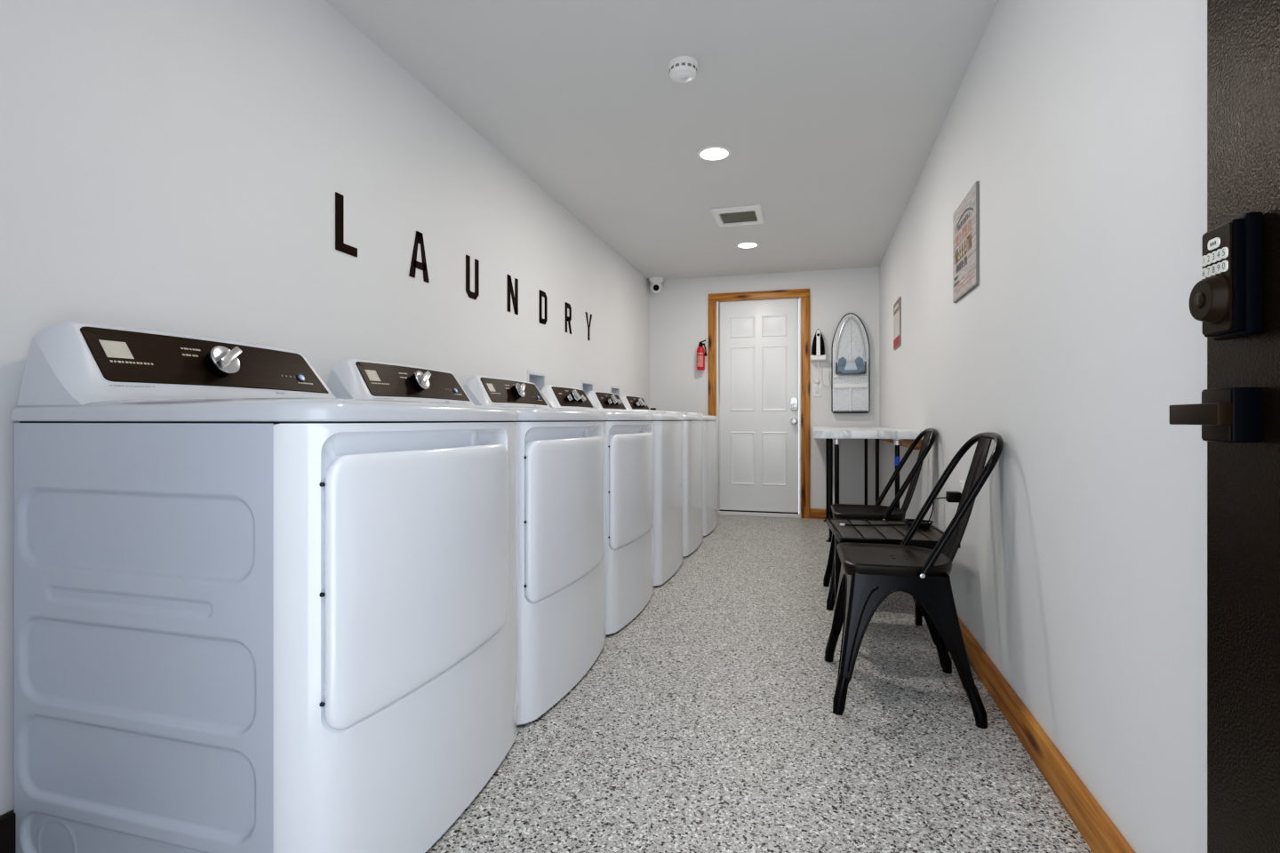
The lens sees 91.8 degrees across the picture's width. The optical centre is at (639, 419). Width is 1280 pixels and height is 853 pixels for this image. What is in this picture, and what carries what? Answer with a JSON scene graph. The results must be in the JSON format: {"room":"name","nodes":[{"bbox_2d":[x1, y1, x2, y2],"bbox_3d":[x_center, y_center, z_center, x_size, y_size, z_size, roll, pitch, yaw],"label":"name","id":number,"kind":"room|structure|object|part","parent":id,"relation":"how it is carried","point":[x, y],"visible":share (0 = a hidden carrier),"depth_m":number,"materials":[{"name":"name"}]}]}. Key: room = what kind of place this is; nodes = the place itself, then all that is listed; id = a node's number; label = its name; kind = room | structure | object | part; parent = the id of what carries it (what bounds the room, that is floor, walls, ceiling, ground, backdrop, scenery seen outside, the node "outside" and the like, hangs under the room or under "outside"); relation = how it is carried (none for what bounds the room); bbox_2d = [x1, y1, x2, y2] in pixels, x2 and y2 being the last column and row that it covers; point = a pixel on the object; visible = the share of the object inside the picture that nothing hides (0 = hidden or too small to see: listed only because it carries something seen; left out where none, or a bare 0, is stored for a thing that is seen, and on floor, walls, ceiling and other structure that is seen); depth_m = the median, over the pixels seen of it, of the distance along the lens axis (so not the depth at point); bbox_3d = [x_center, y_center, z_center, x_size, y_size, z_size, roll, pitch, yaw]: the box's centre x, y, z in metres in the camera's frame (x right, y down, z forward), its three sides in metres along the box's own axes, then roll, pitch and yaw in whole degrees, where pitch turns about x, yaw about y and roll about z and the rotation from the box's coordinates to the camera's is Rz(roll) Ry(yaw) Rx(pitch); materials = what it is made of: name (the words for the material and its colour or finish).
{"room":"laundry","nodes":[
{"label":"laundry","id":0,"kind":"room"},
{"bbox_2d":[0,0,649,815],"bbox_3d":[-0.733,-0.231,3.272,0.120,2.252,5.800,0,0,15],"label":"wall","id":1,"kind":"structure","parent":0,"point":[172,166],"depth_m":1.78,"materials":[{"name":"paint"}]},
{"bbox_2d":[0,809,15,852],"bbox_3d":[-0.669,0.831,3.239,0.020,0.128,5.770,0,0,15],"label":"baseboard","id":2,"kind":"structure","parent":1,"relation":"attached to","point":[7,820],"depth_m":1.20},
{"bbox_2d":[335,192,357,256],"bbox_3d":[-0.992,-0.658,2.098,0.003,0.190,0.100,0,0,15],"label":"letter","id":3,"kind":"object","parent":1,"relation":"attached to","point":[340,245],"depth_m":2.07,"materials":[{"name":"black metal"}]},
{"bbox_2d":[408,231,429,282],"bbox_3d":[-0.885,-0.658,2.488,0.003,0.190,0.128,0,0,15],"label":"letter","id":4,"kind":"object","parent":1,"relation":"attached to","point":[419,237],"depth_m":2.48,"materials":[{"name":"black metal"}]},
{"bbox_2d":[465,255,479,299],"bbox_3d":[-0.777,-0.658,2.879,0.003,0.190,0.108,0,0,15],"label":"letter","id":5,"kind":"object","parent":1,"relation":"attached to","point":[473,295],"depth_m":2.87,"materials":[{"name":"black metal"}]},
{"bbox_2d":[507,274,518,314],"bbox_3d":[-0.670,-0.658,3.267,0.003,0.190,0.116,0,0,15],"label":"letter","id":6,"kind":"object","parent":1,"relation":"attached to","point":[515,297],"depth_m":3.27,"materials":[{"name":"black metal"}]},
{"bbox_2d":[527,369,545,391],"bbox_3d":[-0.632,-0.198,3.566,0.089,0.161,0.246,0,0,15],"label":"outlet box","id":7,"kind":"object","parent":1,"relation":"attached to","point":[537,378],"visible":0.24,"depth_m":3.66,"materials":[{"name":"white plastic"}]},
{"bbox_2d":[539,289,547,324],"bbox_3d":[-0.567,-0.658,3.640,0.003,0.190,0.106,0,0,15],"label":"letter","id":8,"kind":"object","parent":1,"relation":"attached to","point":[541,293],"depth_m":3.63,"materials":[{"name":"black metal"}]},
{"bbox_2d":[565,302,571,334],"bbox_3d":[-0.463,-0.658,4.019,0.003,0.190,0.112,0,0,15],"label":"letter","id":9,"kind":"object","parent":1,"relation":"attached to","point":[567,306],"depth_m":4.01,"materials":[{"name":"black metal"}]},
{"bbox_2d":[581,379,593,394],"bbox_3d":[-0.409,-0.196,4.376,0.089,0.158,0.246,0,0,15],"label":"outlet box","id":10,"kind":"object","parent":1,"relation":"attached to","point":[587,386],"visible":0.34,"depth_m":4.47,"materials":[{"name":"white plastic"}]},
{"bbox_2d":[585,312,591,340],"bbox_3d":[-0.362,-0.658,4.386,0.003,0.190,0.127,0,0,15],"label":"letter","id":11,"kind":"object","parent":1,"relation":"attached to","point":[588,326],"depth_m":4.38,"materials":[{"name":"black metal"}]},
{"bbox_2d":[610,384,620,397],"bbox_3d":[-0.239,-0.196,4.993,0.089,0.158,0.246,0,0,15],"label":"outlet box","id":12,"kind":"object","parent":1,"relation":"attached to","point":[615,389],"visible":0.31,"depth_m":5.08,"materials":[{"name":"white plastic"}]},
{"bbox_2d":[324,0,998,279],"bbox_3d":[0.353,-1.407,3.035,2.340,0.100,5.920,0,0,15],"label":"ceiling","id":13,"kind":"structure","parent":0,"point":[830,115],"depth_m":2.63,"materials":[{"name":"paint"}]},
{"bbox_2d":[648,277,663,294],"bbox_3d":[0.154,-1.284,5.951,0.140,0.146,0.140,0,0,15],"label":"security camera","id":14,"kind":"object","parent":13,"relation":"attached to","point":[655,287],"visible":1,"depth_m":5.91,"materials":[{"name":"white plastic"}]},
{"bbox_2d":[668,56,697,82],"bbox_3d":[0.164,-1.329,2.366,0.110,0.056,0.110,0,0,15],"label":"smoke detector","id":15,"kind":"object","parent":13,"relation":"attached to","point":[682,68],"visible":1,"depth_m":2.33,"materials":[{"name":"white plastic"}]},
{"bbox_3d":[0.164,-1.347,2.366,0.110,0.020,0.110,0,0,15],"label":"mounting plate","id":16,"kind":"part","parent":15,"relation":"part of","materials":[{"name":"white plastic"}]},
{"bbox_2d":[696,145,731,160],"bbox_3d":[0.378,-1.353,3.155,0.176,0.006,0.176,0,0,15],"label":"recessed light","id":17,"kind":"object","parent":13,"relation":"in","point":[711,153],"visible":1,"depth_m":3.15,"materials":[{"name":"white plastic"}]},
{"bbox_2d":[700,148,727,159],"bbox_3d":[0.378,-1.354,3.155,0.138,0.004,0.138,0,0,15],"label":"diffuser","id":18,"kind":"object","parent":17,"relation":"attached to","point":[706,154],"depth_m":3.16,"materials":[{"name":"white plastic"}]},
{"bbox_2d":[711,204,764,227],"bbox_3d":[0.653,-1.346,4.112,0.320,0.022,0.339,0,0,15],"label":"ceiling vent","id":19,"kind":"object","parent":13,"relation":"in","point":[749,214],"visible":1,"depth_m":4.08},
{"bbox_2d":[720,210,757,223],"bbox_3d":[0.653,-1.349,4.112,0.228,0.012,0.240,0,0,15],"label":"grille","id":20,"kind":"object","parent":19,"relation":"attached to","point":[741,217],"depth_m":4.13,"materials":[{"name":"grey metal"}]},
{"bbox_2d":[736,241,759,248],"bbox_3d":[0.832,-1.353,4.806,0.176,0.006,0.176,0,0,15],"label":"recessed light","id":21,"kind":"object","parent":13,"relation":"in","point":[745,244],"visible":1,"depth_m":4.79,"materials":[{"name":"white plastic"}]},
{"bbox_2d":[738,242,756,247],"bbox_3d":[0.832,-1.354,4.806,0.138,0.004,0.138,0,0,15],"label":"diffuser","id":22,"kind":"object","parent":21,"relation":"attached to","point":[741,244],"depth_m":4.79,"materials":[{"name":"white plastic"}]},
{"bbox_2d":[425,514,1093,852],"bbox_3d":[0.353,0.945,3.035,2.340,0.100,5.920,0,0,15],"label":"floor","id":23,"kind":"structure","parent":0,"point":[707,723],"depth_m":1.71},
{"bbox_2d":[10,320,518,852],"bbox_3d":[-0.761,0.346,1.475,0.758,1.097,0.764,0,0,15],"label":"dryer","id":24,"kind":"object","parent":23,"relation":"on","point":[259,609],"visible":1,"depth_m":1.15,"materials":[{"name":"white metal"}]},
{"bbox_2d":[109,360,153,365],"bbox_3d":[-1.065,-0.120,1.302,0.002,0.005,0.085,0,0,17],"label":"print","id":25,"kind":"object","parent":24,"relation":"attached to","point":[111,362],"depth_m":1.30},
{"bbox_2d":[109,384,155,387],"bbox_3d":[-1.045,-0.070,1.280,0.001,0.004,0.088,0,0,17],"label":"print","id":26,"kind":"object","parent":24,"relation":"on","point":[110,386],"depth_m":1.28},
{"bbox_2d":[180,347,200,351],"bbox_3d":[-1.045,-0.164,1.443,0.002,0.004,0.048,0,0,15],"label":"print","id":27,"kind":"object","parent":24,"relation":"on","point":[181,348],"depth_m":1.44},
{"bbox_3d":[-1.014,-0.133,1.525,0.065,0.117,0.606,0,0,15],"label":"control panel","id":28,"kind":"part","parent":24,"relation":"part of","materials":[{"name":"black plastic"}]},
{"bbox_3d":[-1.003,-0.138,1.486,0.054,0.072,0.070,0,0,15],"label":"dial knob","id":29,"kind":"part","parent":24,"relation":"part of","materials":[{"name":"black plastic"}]},
{"bbox_3d":[-0.461,0.446,1.393,0.115,0.880,0.755,0,0,15],"label":"panel","id":30,"kind":"part","parent":24,"relation":"part of","materials":[{"name":"white metal"}]},
{"bbox_3d":[-0.440,0.300,1.350,0.071,0.478,0.613,0,0,17],"label":"hamper door","id":31,"kind":"part","parent":24,"relation":"part of","materials":[{"name":"white metal"}]},
{"bbox_2d":[327,358,607,725],"bbox_3d":[-0.554,0.346,2.226,0.758,1.097,0.764,0,0,15],"label":"dryer","id":32,"kind":"object","parent":23,"relation":"on","point":[562,452],"visible":0.22,"depth_m":1.98,"materials":[{"name":"white metal"}]},
{"bbox_3d":[-0.808,-0.133,2.276,0.065,0.117,0.606,0,0,15],"label":"control panel","id":33,"kind":"part","parent":32,"relation":"part of","materials":[{"name":"black plastic"}]},
{"bbox_3d":[-0.796,-0.138,2.237,0.054,0.072,0.070,0,0,15],"label":"dial knob","id":34,"kind":"part","parent":32,"relation":"part of","materials":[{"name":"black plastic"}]},
{"bbox_3d":[-0.254,0.446,2.144,0.115,0.880,0.755,0,0,15],"label":"panel","id":35,"kind":"part","parent":32,"relation":"part of","materials":[{"name":"white metal"}]},
{"bbox_3d":[-0.233,0.300,2.101,0.071,0.478,0.613,0,0,17],"label":"hamper door","id":36,"kind":"part","parent":32,"relation":"part of","materials":[{"name":"white metal"}]},
{"bbox_2d":[463,375,654,634],"bbox_3d":[-0.347,0.346,2.978,0.758,1.097,0.764,0,0,15],"label":"dryer","id":37,"kind":"object","parent":23,"relation":"on","point":[629,435],"visible":0.23,"depth_m":2.72,"materials":[{"name":"white metal"}]},
{"bbox_3d":[-0.600,-0.133,3.028,0.065,0.117,0.606,0,0,15],"label":"control panel","id":38,"kind":"part","parent":37,"relation":"part of","materials":[{"name":"black plastic"}]},
{"bbox_3d":[-0.589,-0.138,2.989,0.054,0.072,0.070,0,0,15],"label":"dial knob","id":39,"kind":"part","parent":37,"relation":"part of","materials":[{"name":"black plastic"}]},
{"bbox_3d":[-0.047,0.446,2.896,0.115,0.880,0.755,0,0,15],"label":"panel","id":40,"kind":"part","parent":37,"relation":"part of","materials":[{"name":"white metal"}]},
{"bbox_3d":[-0.025,0.300,2.853,0.071,0.478,0.613,0,0,17],"label":"hamper door","id":41,"kind":"part","parent":37,"relation":"part of","materials":[{"name":"white metal"}]},
{"bbox_2d":[539,384,683,586],"bbox_3d":[-0.151,0.346,3.700,0.751,1.097,0.698,0,0,15],"label":"washer","id":42,"kind":"object","parent":23,"relation":"on","point":[668,428],"visible":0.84,"depth_m":3.47,"materials":[{"name":"white metal"}]},
{"bbox_3d":[-0.400,-0.133,3.757,0.065,0.117,0.558,0,0,15],"label":"control panel","id":43,"kind":"part","parent":42,"relation":"part of","materials":[{"name":"brown plastic"}]},
{"bbox_3d":[-0.397,-0.139,3.693,0.049,0.065,0.062,0,0,15],"label":"dial knob","id":44,"kind":"part","parent":42,"relation":"part of","materials":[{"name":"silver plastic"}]},
{"bbox_3d":[-0.076,-0.049,3.679,0.370,0.019,0.520,0,0,15],"label":"lid","id":45,"kind":"part","parent":42,"relation":"part of","materials":[{"name":"white metal"}]},
{"bbox_3d":[0.151,0.446,3.617,0.115,0.880,0.690,0,0,15],"label":"panel","id":46,"kind":"part","parent":42,"relation":"part of","materials":[{"name":"white metal"}]},
{"bbox_2d":[586,391,703,556],"bbox_3d":[0.045,0.346,4.413,0.751,1.097,0.698,0,0,15],"label":"washer","id":47,"kind":"object","parent":23,"relation":"on","point":[692,425],"visible":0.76,"depth_m":4.18,"materials":[{"name":"white metal"}]},
{"bbox_3d":[-0.203,-0.133,4.471,0.065,0.117,0.558,0,0,15],"label":"control panel","id":48,"kind":"part","parent":47,"relation":"part of","materials":[{"name":"brown plastic"}]},
{"bbox_3d":[0.121,-0.049,4.393,0.370,0.019,0.520,0,0,15],"label":"lid","id":49,"kind":"part","parent":47,"relation":"part of","materials":[{"name":"white metal"}]},
{"bbox_3d":[0.348,0.446,4.330,0.115,0.880,0.690,0,0,15],"label":"panel","id":50,"kind":"part","parent":47,"relation":"part of","materials":[{"name":"white metal"}]},
{"bbox_2d":[619,394,717,535],"bbox_3d":[0.238,0.346,5.113,0.751,1.097,0.698,0,0,15],"label":"washer","id":51,"kind":"object","parent":23,"relation":"on","point":[629,402],"visible":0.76,"depth_m":4.88,"materials":[{"name":"white metal"}]},
{"bbox_3d":[-0.010,-0.133,5.171,0.065,0.117,0.558,0,0,15],"label":"control panel","id":52,"kind":"part","parent":51,"relation":"part of","materials":[{"name":"brown plastic"}]},
{"bbox_3d":[0.314,-0.049,5.093,0.370,0.019,0.520,0,0,15],"label":"lid","id":53,"kind":"part","parent":51,"relation":"part of","materials":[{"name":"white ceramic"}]},
{"bbox_3d":[0.541,0.446,5.030,0.115,0.880,0.690,0,0,15],"label":"panel","id":54,"kind":"part","parent":51,"relation":"part of","materials":[{"name":"white metal"}]},
{"bbox_2d":[812,426,923,542],"bbox_3d":[1.540,0.477,4.470,0.571,0.836,2.236,0,0,15],"label":"table","id":55,"kind":"object","parent":23,"relation":"on","point":[898,436],"depth_m":3.52,"materials":[{"name":"white stone"}]},
{"bbox_3d":[1.656,0.498,5.477,0.025,0.777,0.025,0,0,15],"label":"pipe leg","id":56,"kind":"part","parent":55,"relation":"part of","materials":[{"name":"black metal"}]},
{"bbox_3d":[1.406,0.498,4.571,0.025,0.777,0.025,0,0,15],"label":"pipe leg","id":57,"kind":"part","parent":55,"relation":"part of","materials":[{"name":"black metal"}]},
{"bbox_3d":[1.119,0.498,3.529,0.025,0.777,0.025,0,0,15],"label":"pipe leg","id":58,"kind":"part","parent":55,"relation":"part of","materials":[{"name":"black metal"}]},
{"bbox_3d":[1.964,0.498,5.392,0.025,0.777,0.025,0,0,15],"label":"pipe leg","id":59,"kind":"part","parent":55,"relation":"part of","materials":[{"name":"black metal"}]},
{"bbox_2d":[812,426,923,439],"bbox_3d":[1.540,0.082,4.470,0.571,0.045,2.236,0,0,15],"label":"countertop","id":60,"kind":"structure","parent":55,"relation":"on","point":[818,432],"depth_m":3.43,"materials":[{"name":"white stone"}]},
{"bbox_3d":[1.715,0.498,4.486,0.025,0.777,0.025,0,0,15],"label":"pipe leg","id":61,"kind":"part","parent":55,"relation":"part of","materials":[{"name":"black metal"}]},
{"bbox_3d":[1.428,0.498,3.444,0.025,0.777,0.025,0,0,15],"label":"pipe leg","id":62,"kind":"part","parent":55,"relation":"part of","materials":[{"name":"black metal"}]},
{"bbox_2d":[823,428,936,616],"bbox_3d":[1.181,0.468,3.072,0.510,0.857,0.455,0,0,14],"label":"cafe chair","id":63,"kind":"object","parent":23,"relation":"on","point":[840,511],"visible":0.5,"depth_m":3.04,"materials":[{"name":"black metal"}]},
{"bbox_3d":[1.060,0.677,3.219,0.198,0.413,0.225,0,0,14],"label":"leg","id":64,"kind":"part","parent":63,"relation":"part of","materials":[{"name":"black metal"}]},
{"bbox_3d":[1.004,0.677,3.002,0.198,0.413,0.225,0,0,14],"label":"leg","id":65,"kind":"part","parent":63,"relation":"part of","materials":[{"name":"black metal"}]},
{"bbox_3d":[1.133,0.465,3.085,0.340,0.040,0.354,0,0,14],"label":"seat","id":66,"kind":"part","parent":63,"relation":"part of","materials":[{"name":"black metal"}]},
{"bbox_2d":[826,518,960,651],"bbox_3d":[1.016,0.672,2.557,0.428,0.446,0.470,0,0,11],"label":"side table","id":67,"kind":"object","parent":23,"relation":"on","point":[929,539],"visible":0.54,"depth_m":2.52,"materials":[{"name":"black metal"}]},
{"bbox_3d":[0.886,0.683,2.776,0.026,0.424,0.026,0,0,11],"label":"leg","id":68,"kind":"part","parent":67,"relation":"part of","materials":[{"name":"black metal"}]},
{"bbox_3d":[1.016,0.461,2.557,0.428,0.024,0.470,0,0,11],"label":"frame","id":69,"kind":"part","parent":67,"relation":"part of","materials":[{"name":"black metal"}]},
{"bbox_3d":[1.218,0.683,2.712,0.026,0.424,0.026,0,0,11],"label":"leg","id":70,"kind":"part","parent":67,"relation":"part of","materials":[{"name":"black metal"}]},
{"bbox_3d":[0.980,0.484,2.370,0.348,0.026,0.016,0,0,11],"label":"apron rail","id":71,"kind":"part","parent":67,"relation":"part of","materials":[{"name":"black metal"}]},
{"bbox_2d":[824,432,1003,728],"bbox_3d":[0.887,0.468,2.044,0.510,0.857,0.455,0,0,13],"label":"cafe chair","id":72,"kind":"object","parent":23,"relation":"on","point":[869,572],"visible":1,"depth_m":1.90,"materials":[{"name":"metal"}]},
{"bbox_3d":[0.763,0.677,2.189,0.198,0.413,0.225,0,0,13],"label":"leg","id":73,"kind":"part","parent":72,"relation":"part of","materials":[{"name":"black metal"}]},
{"bbox_3d":[0.712,0.677,1.971,0.198,0.413,0.225,0,0,13],"label":"leg","id":74,"kind":"part","parent":72,"relation":"part of","materials":[{"name":"black metal"}]},
{"bbox_3d":[0.839,0.465,2.056,0.340,0.040,0.354,0,0,13],"label":"seat","id":75,"kind":"part","parent":72,"relation":"part of","materials":[{"name":"black metal"}]},
{"bbox_3d":[0.969,0.677,2.135,0.230,0.413,0.215,0,0,13],"label":"leg","id":76,"kind":"part","parent":72,"relation":"part of","materials":[{"name":"black metal"}]},
{"bbox_3d":[0.920,0.677,1.927,0.230,0.413,0.215,0,0,13],"label":"leg","id":77,"kind":"part","parent":72,"relation":"part of","materials":[{"name":"black metal"}]},
{"bbox_2d":[649,266,879,518],"bbox_3d":[1.123,-0.231,5.831,2.340,2.252,0.120,0,0,15],"label":"wall","id":78,"kind":"structure","parent":0,"point":[679,313],"depth_m":5.65,"materials":[{"name":"paint"}]},
{"bbox_2d":[696,339,707,370],"bbox_3d":[0.576,-0.614,5.870,0.092,0.287,0.097,0,0,-27],"label":"fire extinguisher","id":79,"kind":"object","parent":78,"relation":"attached to","point":[701,353],"visible":1,"depth_m":5.84,"materials":[{"name":"red paint"}]},
{"bbox_2d":[708,301,716,416],"bbox_3d":[0.686,-0.112,5.879,0.075,2.013,0.020,0,0,15],"label":"trim","id":80,"kind":"structure","parent":78,"relation":"attached to","point":[712,306],"depth_m":5.87,"materials":[{"name":"brown wood"}]},
{"bbox_2d":[716,297,800,518],"bbox_3d":[1.110,-0.125,5.814,0.776,2.040,0.140,0,0,15],"label":"trim","id":81,"kind":"structure","parent":78,"relation":"attached to","point":[722,513],"depth_m":5.78,"materials":[{"name":"paint"}]},
{"bbox_2d":[719,297,799,513],"bbox_3d":[1.101,-0.128,5.775,0.730,1.983,0.114,0,0,15],"label":"door","id":82,"kind":"structure","parent":78,"relation":"in","point":[759,340],"depth_m":5.78,"materials":[{"name":"white paint"}]},
{"bbox_3d":[1.406,0.012,5.668,0.066,0.066,0.069,0,0,15],"label":"knob","id":83,"kind":"part","parent":82,"relation":"part of","materials":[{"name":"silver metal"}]},
{"bbox_2d":[708,288,809,302],"bbox_3d":[1.098,-1.156,5.765,0.929,0.076,0.020,0,0,15],"label":"trim","id":84,"kind":"structure","parent":78,"relation":"attached to","point":[797,292],"depth_m":5.75,"materials":[{"name":"brown wood"}]},
{"bbox_2d":[800,296,809,518],"bbox_3d":[1.508,-0.112,5.652,0.078,2.013,0.020,0,0,15],"label":"trim","id":85,"kind":"structure","parent":78,"relation":"attached to","point":[804,300],"depth_m":5.64,"materials":[{"name":"brown wood"}]},
{"bbox_2d":[813,384,821,396],"bbox_3d":[1.608,-0.270,5.631,0.072,0.116,0.008,0,0,15],"label":"wall outlet","id":86,"kind":"object","parent":78,"relation":"attached to","point":[817,388],"visible":1,"depth_m":5.63,"materials":[{"name":"white plastic"}]},
{"bbox_2d":[815,386,819,393],"bbox_3d":[1.607,-0.270,5.628,0.034,0.068,0.003,0,0,15],"label":"socket","id":87,"kind":"object","parent":86,"relation":"attached to","point":[817,388],"depth_m":5.63,"materials":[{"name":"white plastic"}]},
{"bbox_2d":[810,328,830,385],"bbox_3d":[1.618,-0.565,5.573,0.172,0.513,0.090,0,0,15],"label":"iron","id":88,"kind":"object","parent":78,"relation":"hanging from","point":[818,347],"visible":1,"depth_m":5.55,"materials":[{"name":"white plastic"}]},
{"bbox_3d":[1.595,-0.691,5.551,0.040,0.232,0.021,0,0,15],"label":"handle","id":89,"kind":"part","parent":88,"relation":"part of","materials":[{"name":"white plastic"}]},
{"bbox_3d":[1.653,-0.422,5.585,0.112,0.227,0.024,0,0,-5],"label":"cord","id":90,"kind":"part","parent":88,"relation":"part of","materials":[{"name":"white plastic"}]},
{"bbox_2d":[810,508,834,519],"bbox_3d":[1.821,0.851,5.565,0.564,0.089,0.020,0,0,15],"label":"baseboard","id":91,"kind":"structure","parent":78,"relation":"attached to","point":[815,513],"depth_m":5.61,"materials":[{"name":"brown wood"}]},
{"bbox_2d":[831,312,870,413],"bbox_3d":[1.873,-0.505,5.525,0.324,0.894,0.062,0,0,15],"label":"ironing board","id":92,"kind":"object","parent":78,"relation":"hanging from","point":[850,393],"visible":1,"depth_m":5.51,"materials":[{"name":"grey fabric"}]},
{"bbox_3d":[1.805,-0.730,5.521,0.120,0.370,0.015,0,0,15],"label":"folded leg","id":93,"kind":"part","parent":92,"relation":"part of","materials":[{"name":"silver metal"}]},
{"bbox_3d":[1.870,-0.715,5.512,0.006,0.380,0.007,0,0,15],"label":"rod","id":94,"kind":"part","parent":92,"relation":"part of","materials":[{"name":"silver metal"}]},
{"bbox_3d":[1.869,-0.176,5.508,0.012,0.213,0.012,0,0,15],"label":"rod","id":95,"kind":"part","parent":92,"relation":"part of","materials":[{"name":"white metal"}]},
{"bbox_2d":[835,356,866,375],"bbox_3d":[1.861,-0.480,5.479,0.258,0.159,0.045,0,0,15],"label":"holder","id":96,"kind":"object","parent":92,"relation":"attached to","point":[843,367],"visible":1,"depth_m":5.46,"materials":[{"name":"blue plastic"}]},
{"bbox_3d":[1.930,-0.730,5.487,0.120,0.370,0.015,0,0,15],"label":"folded leg","id":97,"kind":"part","parent":92,"relation":"part of","materials":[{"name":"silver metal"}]},
{"bbox_2d":[879,0,1207,852],"bbox_3d":[1.407,-0.231,2.683,0.120,2.252,5.800,0,0,15],"label":"wall","id":98,"kind":"structure","parent":0,"point":[1079,569],"depth_m":1.40,"materials":[{"name":"paint"}]},
{"bbox_2d":[893,296,901,350],"bbox_3d":[1.790,-0.666,4.320,0.011,0.326,0.312,0,0,15],"label":"notice","id":99,"kind":"object","parent":98,"relation":"attached to","point":[897,307],"visible":1,"depth_m":4.27,"materials":[{"name":"paper"}]},
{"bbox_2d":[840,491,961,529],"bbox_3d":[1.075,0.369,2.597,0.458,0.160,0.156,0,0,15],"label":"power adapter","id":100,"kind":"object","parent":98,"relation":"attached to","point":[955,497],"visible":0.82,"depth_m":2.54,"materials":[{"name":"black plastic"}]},
{"bbox_2d":[959,480,964,493],"bbox_3d":[1.284,0.303,2.479,0.007,0.116,0.072,0,0,15],"label":"wall outlet","id":101,"kind":"object","parent":98,"relation":"attached to","point":[961,484],"visible":0.42,"depth_m":2.47,"materials":[{"name":"white plastic"}]},
{"bbox_2d":[952,181,978,303],"bbox_3d":[1.264,-0.674,2.413,0.011,0.372,0.372,0,0,15],"label":"sign","id":102,"kind":"object","parent":98,"relation":"attached to","point":[965,219],"visible":1,"depth_m":2.37,"materials":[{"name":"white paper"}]},
{"bbox_2d":[957,616,1135,852],"bbox_3d":[1.338,0.851,2.701,0.022,0.089,5.800,0,0,15],"label":"baseboard","id":103,"kind":"structure","parent":98,"relation":"attached to","point":[1097,829],"depth_m":1.51,"materials":[{"name":"brown wood"}]},
{"bbox_3d":[-0.449,-0.231,0.124,2.340,2.252,0.120,0,0,15],"label":"wall","id":104,"kind":"structure","parent":0,"visible":0},
{"bbox_2d":[1169,0,1279,852],"bbox_3d":[0.623,-0.134,0.389,0.117,2.033,0.928,0,0,15],"label":"door","id":105,"kind":"structure","parent":104,"relation":"in","point":[1236,300],"depth_m":0.75,"materials":[{"name":"black"}]},
{"bbox_3d":[0.681,-0.006,0.737,0.044,0.025,0.098,0,0,15],"label":"lever arm","id":106,"kind":"part","parent":105,"relation":"part of","materials":[{"name":"brown metal"}]},
{"bbox_3d":[0.711,-0.006,0.765,0.002,0.060,0.055,0,0,15],"label":"rosette plate","id":107,"kind":"part","parent":105,"relation":"part of","materials":[{"name":"brown metal"}]},
{"bbox_3d":[0.712,-0.172,0.765,0.002,0.128,0.054,0,0,15],"label":"plate","id":108,"kind":"part","parent":105,"relation":"part of","materials":[{"name":"brown metal"}]},
{"bbox_3d":[0.725,-0.006,0.761,0.030,0.066,0.061,0,0,15],"label":"lever handle","id":109,"kind":"part","parent":105,"relation":"part of","materials":[{"name":"black metal"}]}
]}

